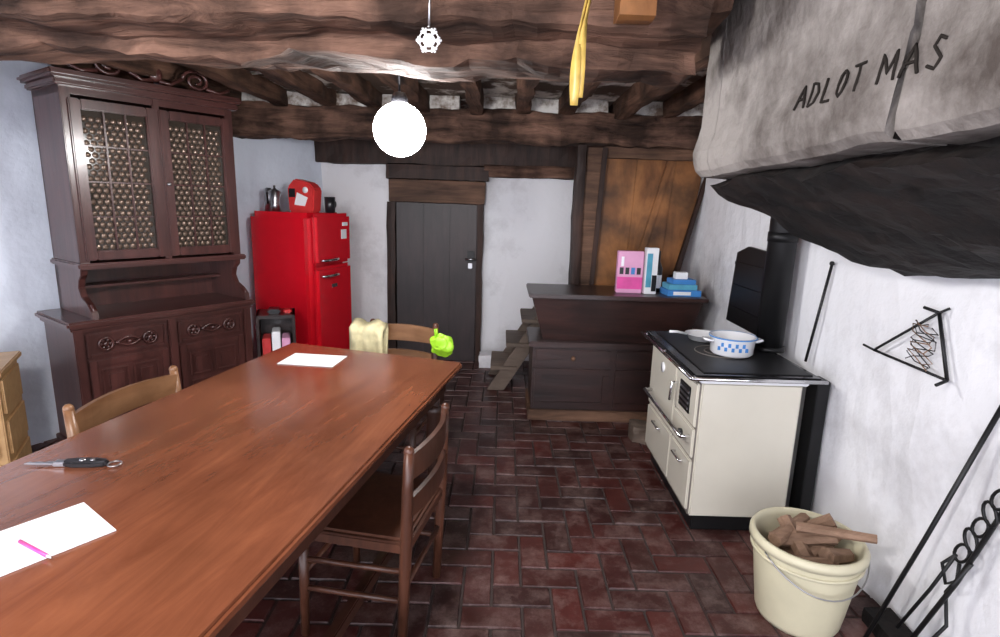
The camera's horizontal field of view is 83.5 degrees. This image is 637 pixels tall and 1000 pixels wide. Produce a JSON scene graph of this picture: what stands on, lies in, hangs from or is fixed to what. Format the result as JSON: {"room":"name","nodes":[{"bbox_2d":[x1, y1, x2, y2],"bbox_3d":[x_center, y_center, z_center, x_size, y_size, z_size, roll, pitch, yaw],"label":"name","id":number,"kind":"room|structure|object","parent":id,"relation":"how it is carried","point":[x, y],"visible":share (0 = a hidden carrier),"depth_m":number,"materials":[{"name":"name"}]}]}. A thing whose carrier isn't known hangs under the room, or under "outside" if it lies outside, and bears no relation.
{"room":"traditional dwelling","nodes":[
{"label":"traditional dwelling","id":0,"kind":"room"},
{"bbox_2d":[0,58,322,444],"bbox_3d":[-3.503,-0.227,2.502,0.182,2.568,7.664,8,13,27],"label":"wall","id":1,"kind":"structure","parent":0,"point":[28,282],"depth_m":3.49,"materials":[{"name":"paint"}]},
{"bbox_2d":[416,0,441,52],"bbox_3d":[-0.184,-0.852,1.517,0.068,0.274,0.126,2,12,0],"label":"snowflake ornament","id":2,"kind":"object","parent":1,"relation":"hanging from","point":[427,42],"visible":1,"depth_m":1.48,"materials":[{"name":"white paper"}]},
{"bbox_2d":[570,0,590,105],"bbox_3d":[0.215,-0.781,1.518,0.052,0.406,0.147,2,12,0],"label":"strip","id":3,"kind":"object","parent":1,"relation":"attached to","point":[577,71],"visible":1,"depth_m":1.47,"materials":[{"name":"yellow plastic"}]},
{"bbox_2d":[0,0,736,85],"bbox_3d":[-1.522,-1.051,1.821,4.445,0.412,0.637,2,12,0],"label":"beam","id":4,"kind":"structure","parent":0,"point":[485,42],"depth_m":1.77,"materials":[{"name":"brown wood"}]},
{"bbox_2d":[615,0,657,23],"bbox_3d":[0.379,-0.898,1.544,0.099,0.142,0.090,2,12,0],"label":"wedge","id":5,"kind":"object","parent":4,"relation":"attached to","point":[628,11],"visible":1,"depth_m":1.52,"materials":[{"name":"brown wood"}]},
{"bbox_2d":[42,34,709,117],"bbox_3d":[-1.510,-1.371,2.225,6.700,0.080,6.700,2,12,0],"label":"ceiling","id":6,"kind":"structure","parent":0,"point":[611,93],"depth_m":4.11,"materials":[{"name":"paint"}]},
{"bbox_2d":[373,78,425,156],"bbox_3d":[-0.439,-1.028,2.444,0.230,0.620,0.230,2,12,0],"label":"pendant lamp","id":7,"kind":"object","parent":6,"relation":"hanging from","point":[399,129],"visible":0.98,"depth_m":2.41,"materials":[{"name":"white glass"}]},
{"bbox_2d":[322,163,573,360],"bbox_3d":[-0.076,-0.783,5.639,3.813,2.569,0.178,2,12,0],"label":"wall","id":8,"kind":"structure","parent":0,"point":[527,222],"depth_m":5.56,"materials":[{"name":"white paint"}]},
{"bbox_2d":[386,178,484,361],"bbox_3d":[-0.643,-0.457,5.580,0.951,1.809,0.152,2,12,0],"label":"door","id":9,"kind":"structure","parent":8,"relation":"in","point":[435,234],"depth_m":5.53,"materials":[{"name":"grey wood"}]},
{"bbox_2d":[314,139,675,180],"bbox_3d":[-0.044,-1.513,5.347,3.449,0.416,0.182,2,12,0],"label":"wooden beam","id":10,"kind":"structure","parent":8,"relation":"attached to","point":[459,161],"depth_m":5.30,"materials":[{"name":"brown wood"}]},
{"bbox_2d":[31,360,879,636],"bbox_3d":[-1.147,1.065,2.837,6.970,0.082,6.900,2,12,0],"label":"floor","id":11,"kind":"structure","parent":0,"point":[552,528],"depth_m":2.62,"materials":[{"name":"ceramic"}]},
{"bbox_2d":[0,351,31,466],"bbox_3d":[-2.731,0.605,2.790,0.540,0.750,0.460,-5,14,-29],"label":"drawer unit","id":12,"kind":"object","parent":11,"relation":"on","point":[15,444],"visible":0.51,"depth_m":2.85,"materials":[{"name":"brown wood"}]},
{"bbox_2d":[62,365,181,437],"bbox_3d":[-1.328,0.692,2.335,0.498,0.850,0.565,4,12,10],"label":"dining chair","id":13,"kind":"object","parent":11,"relation":"on","point":[110,405],"visible":0.29,"depth_m":2.27,"materials":[{"name":"brown wood"}]},
{"bbox_2d":[16,61,254,442],"bbox_3d":[-2.269,-0.381,3.630,0.540,2.360,1.130,10,14,34],"label":"china cabinet","id":14,"kind":"object","parent":11,"relation":"on","point":[139,178],"visible":0.96,"depth_m":3.42,"materials":[{"name":"brown wood"}]},
{"bbox_2d":[0,343,461,636],"bbox_3d":[-0.994,0.835,1.871,1.085,0.780,2.859,4,12,10],"label":"dining table","id":15,"kind":"object","parent":11,"relation":"on","point":[223,481],"visible":0.77,"depth_m":1.64,"materials":[{"name":"brown wood"}]},
{"bbox_2d":[0,502,115,576],"bbox_3d":[-1.137,0.539,1.347,0.210,0.002,0.300,10,14,35],"label":"sheet","id":16,"kind":"object","parent":15,"relation":"on","point":[60,531],"visible":0.89,"depth_m":1.38,"materials":[{"name":"paper"}]},
{"bbox_2d":[15,538,50,557],"bbox_3d":[-1.094,0.540,1.315,0.145,0.009,0.009,7,13,25],"label":"pen","id":17,"kind":"object","parent":16,"relation":"on","point":[31,547],"visible":1,"depth_m":1.31,"materials":[{"name":"pink plastic"}]},
{"bbox_2d":[24,457,122,467],"bbox_3d":[-1.316,0.444,1.728,0.284,0.021,0.042,1,12,-4],"label":"knife","id":18,"kind":"object","parent":15,"relation":"on","point":[89,462],"visible":1,"depth_m":1.72,"materials":[{"name":"metal"}]},
{"bbox_2d":[277,353,346,366],"bbox_3d":[-0.972,0.215,2.912,0.290,0.002,0.200,3,12,6],"label":"paper sheet","id":19,"kind":"object","parent":15,"relation":"on","point":[296,358],"visible":1,"depth_m":2.90,"materials":[{"name":"white paper"}]},
{"bbox_2d":[255,308,295,356],"bbox_3d":[-1.713,0.315,4.328,0.270,0.745,0.270,-3,13,-20],"label":"shelf","id":20,"kind":"object","parent":11,"relation":"on","point":[265,321],"visible":0.38,"depth_m":4.30,"materials":[{"name":"black wood"}]},
{"bbox_2d":[262,306,291,354],"bbox_3d":[-1.696,0.275,4.298,0.215,0.724,0.180,-3,13,-20],"label":"packages","id":21,"kind":"object","parent":20,"relation":"on","point":[269,341],"visible":0.44,"depth_m":4.19,"materials":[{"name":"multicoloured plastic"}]},
{"bbox_2d":[250,210,351,348],"bbox_3d":[-1.701,-0.184,4.915,0.711,1.480,0.520,5,12,16],"label":"refrigerator","id":22,"kind":"object","parent":11,"relation":"on","point":[299,257],"visible":0.83,"depth_m":4.65,"materials":[{"name":"red metal"}]},
{"bbox_2d":[264,188,270,210],"bbox_3d":[-1.944,-1.002,4.710,0.070,0.190,0.070,5,12,16],"label":"metal can","id":23,"kind":"object","parent":22,"relation":"on","point":[267,206],"visible":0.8,"depth_m":4.68,"materials":[{"name":"metal"}]},
{"bbox_2d":[266,185,280,211],"bbox_3d":[-1.874,-0.996,4.642,0.123,0.210,0.092,11,15,38],"label":"moka pot","id":24,"kind":"object","parent":22,"relation":"on","point":[274,194],"visible":0.96,"depth_m":4.61,"materials":[{"name":"metal"}]},
{"bbox_2d":[288,179,321,212],"bbox_3d":[-1.623,-1.020,4.655,0.258,0.268,0.126,5,12,16],"label":"toaster","id":25,"kind":"object","parent":22,"relation":"on","point":[304,195],"visible":0.99,"depth_m":4.61,"materials":[{"name":"red metal"}]},
{"bbox_2d":[324,197,336,212],"bbox_3d":[-1.419,-0.960,4.731,0.089,0.130,0.127,13,16,42],"label":"mug","id":26,"kind":"object","parent":22,"relation":"on","point":[330,203],"visible":1,"depth_m":4.69,"materials":[{"name":"ceramic"}]},
{"bbox_2d":[298,403,449,636],"bbox_3d":[-0.468,0.768,2.207,0.467,0.805,0.481,4,12,10],"label":"dining chair","id":27,"kind":"object","parent":11,"relation":"on","point":[389,512],"visible":0.85,"depth_m":2.04,"materials":[{"name":"brown wood"}]},
{"bbox_2d":[370,318,438,449],"bbox_3d":[-0.647,0.485,3.344,0.460,0.880,0.484,4,12,10],"label":"dining chair","id":28,"kind":"object","parent":11,"relation":"on","point":[407,332],"visible":0.22,"depth_m":3.47,"materials":[{"name":"brown wood"}]},
{"bbox_2d":[349,318,387,353],"bbox_3d":[-0.808,0.154,3.433,0.233,0.304,0.099,4,12,10],"label":"tea towel","id":29,"kind":"object","parent":28,"relation":"hanging from","point":[372,336],"visible":0.63,"depth_m":3.40,"materials":[{"name":"beige fabric"}]},
{"bbox_2d":[430,328,453,356],"bbox_3d":[-0.352,0.145,3.387,0.151,0.174,0.076,4,12,10],"label":"plastic bag","id":30,"kind":"object","parent":28,"relation":"on","point":[442,345],"visible":1,"depth_m":3.36,"materials":[{"name":"green plastic"}]},
{"bbox_2d":[478,350,491,367],"bbox_3d":[-0.108,0.410,5.608,0.212,0.142,0.208,2,12,0],"label":"stone block","id":31,"kind":"object","parent":11,"relation":"on","point":[484,356],"visible":0.59,"depth_m":5.51,"materials":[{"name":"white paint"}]},
{"bbox_2d":[487,306,538,389],"bbox_3d":[0.172,0.259,5.045,0.556,0.670,0.510,2,12,0],"label":"wooden stairs","id":32,"kind":"structure","parent":11,"relation":"on","point":[504,364],"depth_m":4.87,"materials":[{"name":"brown wood"}]},
{"bbox_2d":[525,283,708,422],"bbox_3d":[0.843,0.264,4.375,1.290,0.975,0.535,2,12,0],"label":"wooden cabinet","id":33,"kind":"object","parent":11,"relation":"on","point":[590,359],"visible":0.7,"depth_m":4.16,"materials":[{"name":"brown wood"}]},
{"bbox_2d":[615,250,644,292],"bbox_3d":[0.966,-0.348,4.180,0.190,0.310,0.064,2,12,2],"label":"box","id":34,"kind":"object","parent":33,"relation":"on","point":[629,266],"visible":1,"depth_m":4.15,"materials":[{"name":"pink cardboard"}]},
{"bbox_2d":[641,247,658,293],"bbox_3d":[1.116,-0.354,4.158,0.090,0.340,0.063,1,12,-6],"label":"carton","id":35,"kind":"object","parent":33,"relation":"on","point":[651,256],"visible":1,"depth_m":4.13,"materials":[{"name":"white cardboard"}]},
{"bbox_2d":[656,251,662,291],"bbox_3d":[1.201,-0.360,4.270,0.073,0.310,0.073,2,12,0],"label":"liquor bottle","id":36,"kind":"object","parent":33,"relation":"on","point":[660,269],"visible":0.48,"depth_m":4.24,"materials":[{"name":"black glass"}]},
{"bbox_2d":[660,271,701,296],"bbox_3d":[1.343,-0.260,4.156,0.250,0.170,0.182,1,12,-3],"label":"board games","id":37,"kind":"object","parent":33,"relation":"on","point":[679,285],"visible":1,"depth_m":4.09,"materials":[{"name":"blue cardboard"}]},
{"bbox_2d":[630,419,646,443],"bbox_3d":[0.986,0.796,3.931,0.127,0.138,0.143,2,12,0],"label":"lump","id":38,"kind":"object","parent":11,"relation":"on","point":[638,429],"visible":0.72,"depth_m":3.88,"materials":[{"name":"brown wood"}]},
{"bbox_2d":[641,331,828,530],"bbox_3d":[1.196,0.592,3.152,0.644,0.856,0.959,2,12,0],"label":"wood stove","id":39,"kind":"object","parent":11,"relation":"on","point":[720,435],"visible":0.82,"depth_m":2.78,"materials":[{"name":"white metal"}]},
{"bbox_2d":[669,329,709,341],"bbox_3d":[1.144,0.092,3.302,0.318,0.058,0.210,2,12,0],"label":"frying pan","id":40,"kind":"object","parent":39,"relation":"on","point":[693,334],"visible":0.59,"depth_m":3.34,"materials":[{"name":"white metal"}]},
{"bbox_2d":[702,330,763,358],"bbox_3d":[1.236,0.138,2.985,0.265,0.101,0.242,12,16,40],"label":"enamel pot","id":41,"kind":"object","parent":39,"relation":"on","point":[725,343],"visible":1,"depth_m":2.92,"materials":[{"name":"white metal"}]},
{"bbox_2d":[754,221,798,353],"bbox_3d":[1.514,-0.593,2.952,0.164,1.565,0.164,2,12,0],"label":"pipe","id":42,"kind":"object","parent":39,"relation":"on","point":[781,244],"visible":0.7,"depth_m":2.99,"materials":[{"name":"black metal"}]},
{"bbox_2d":[749,507,870,636],"bbox_3d":[1.220,1.034,2.261,0.424,0.360,0.429,2,12,0],"label":"plastic bucket","id":43,"kind":"object","parent":11,"relation":"on","point":[800,597],"visible":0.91,"depth_m":2.13,"materials":[{"name":"plastic"}]},
{"bbox_2d":[768,513,877,564],"bbox_3d":[1.254,0.933,2.249,0.354,0.291,0.293,2,12,0],"label":"firewood","id":44,"kind":"object","parent":43,"relation":"in","point":[814,540],"visible":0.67,"depth_m":2.21,"materials":[{"name":"brown wood"}]},
{"bbox_2d":[789,376,830,510],"bbox_3d":[1.550,0.693,2.823,0.060,0.815,0.100,2,12,0],"label":"post","id":45,"kind":"object","parent":11,"relation":"on","point":[816,396],"visible":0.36,"depth_m":2.78,"materials":[{"name":"black metal"}]},
{"bbox_2d":[863,607,918,636],"bbox_3d":[1.513,1.380,1.393,0.120,0.072,1.783,2,12,0],"label":"kerb","id":46,"kind":"object","parent":11,"relation":"on","point":[885,627],"visible":0.77,"depth_m":2.17,"materials":[{"name":"black metal"}]},
{"bbox_2d":[863,405,999,636],"bbox_3d":[1.493,0.767,1.869,0.186,1.064,0.375,2,12,0],"label":"fireplace tools","id":47,"kind":"object","parent":11,"relation":"on","point":[971,556],"visible":1,"depth_m":1.91,"materials":[{"name":"black metal"}]},
{"bbox_2d":[231,103,700,150],"bbox_3d":[-0.332,-1.543,4.516,4.069,0.294,0.282,2,12,0],"label":"beam","id":48,"kind":"structure","parent":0,"point":[304,120],"depth_m":4.40,"materials":[{"name":"brown wood"}]},
{"bbox_2d":[242,74,702,116],"bbox_3d":[-0.611,-1.578,3.756,4.552,0.154,1.589,2,12,0],"label":"plaster infill","id":49,"kind":"object","parent":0,"point":[437,102],"visible":0.27,"depth_m":4.39,"materials":[{"name":"white paint"}]},
{"bbox_2d":[568,144,705,286],"bbox_3d":[1.101,-0.363,4.710,1.061,2.092,0.156,2,12,0],"label":"wall","id":50,"kind":"structure","parent":0,"point":[635,199],"depth_m":4.59,"materials":[{"name":"brown wood"}]},
{"bbox_2d":[676,160,999,636],"bbox_3d":[1.703,-0.061,2.455,0.184,2.574,6.664,2,12,0],"label":"wall","id":51,"kind":"structure","parent":0,"point":[895,443],"depth_m":2.27,"materials":[{"name":"white paint"}]},
{"bbox_2d":[726,247,765,334],"bbox_3d":[1.591,-0.176,3.509,0.030,0.525,0.720,2,12,0],"label":"shield","id":52,"kind":"object","parent":51,"relation":"attached to","point":[745,295],"visible":0.63,"depth_m":3.59,"materials":[{"name":"black metal"}]},
{"bbox_2d":[804,261,834,361],"bbox_3d":[1.588,-0.028,2.791,0.024,0.523,0.083,-4,13,-27],"label":"poker","id":53,"kind":"object","parent":51,"relation":"attached to","point":[831,263],"visible":1,"depth_m":2.78,"materials":[{"name":"black metal"}]},
{"bbox_2d":[694,0,999,277],"bbox_3d":[1.184,-0.410,0.780,0.887,1.039,2.810,2,12,0],"label":"hood","id":54,"kind":"object","parent":51,"relation":"attached to","point":[869,130],"visible":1,"depth_m":1.35,"materials":[{"name":"stone"}]},
{"bbox_2d":[863,306,950,386],"bbox_3d":[1.574,0.063,2.167,0.075,0.270,0.468,2,12,0],"label":"trivet","id":55,"kind":"object","parent":51,"relation":"attached to","point":[938,314],"visible":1,"depth_m":2.07,"materials":[{"name":"black metal"}]}
]}

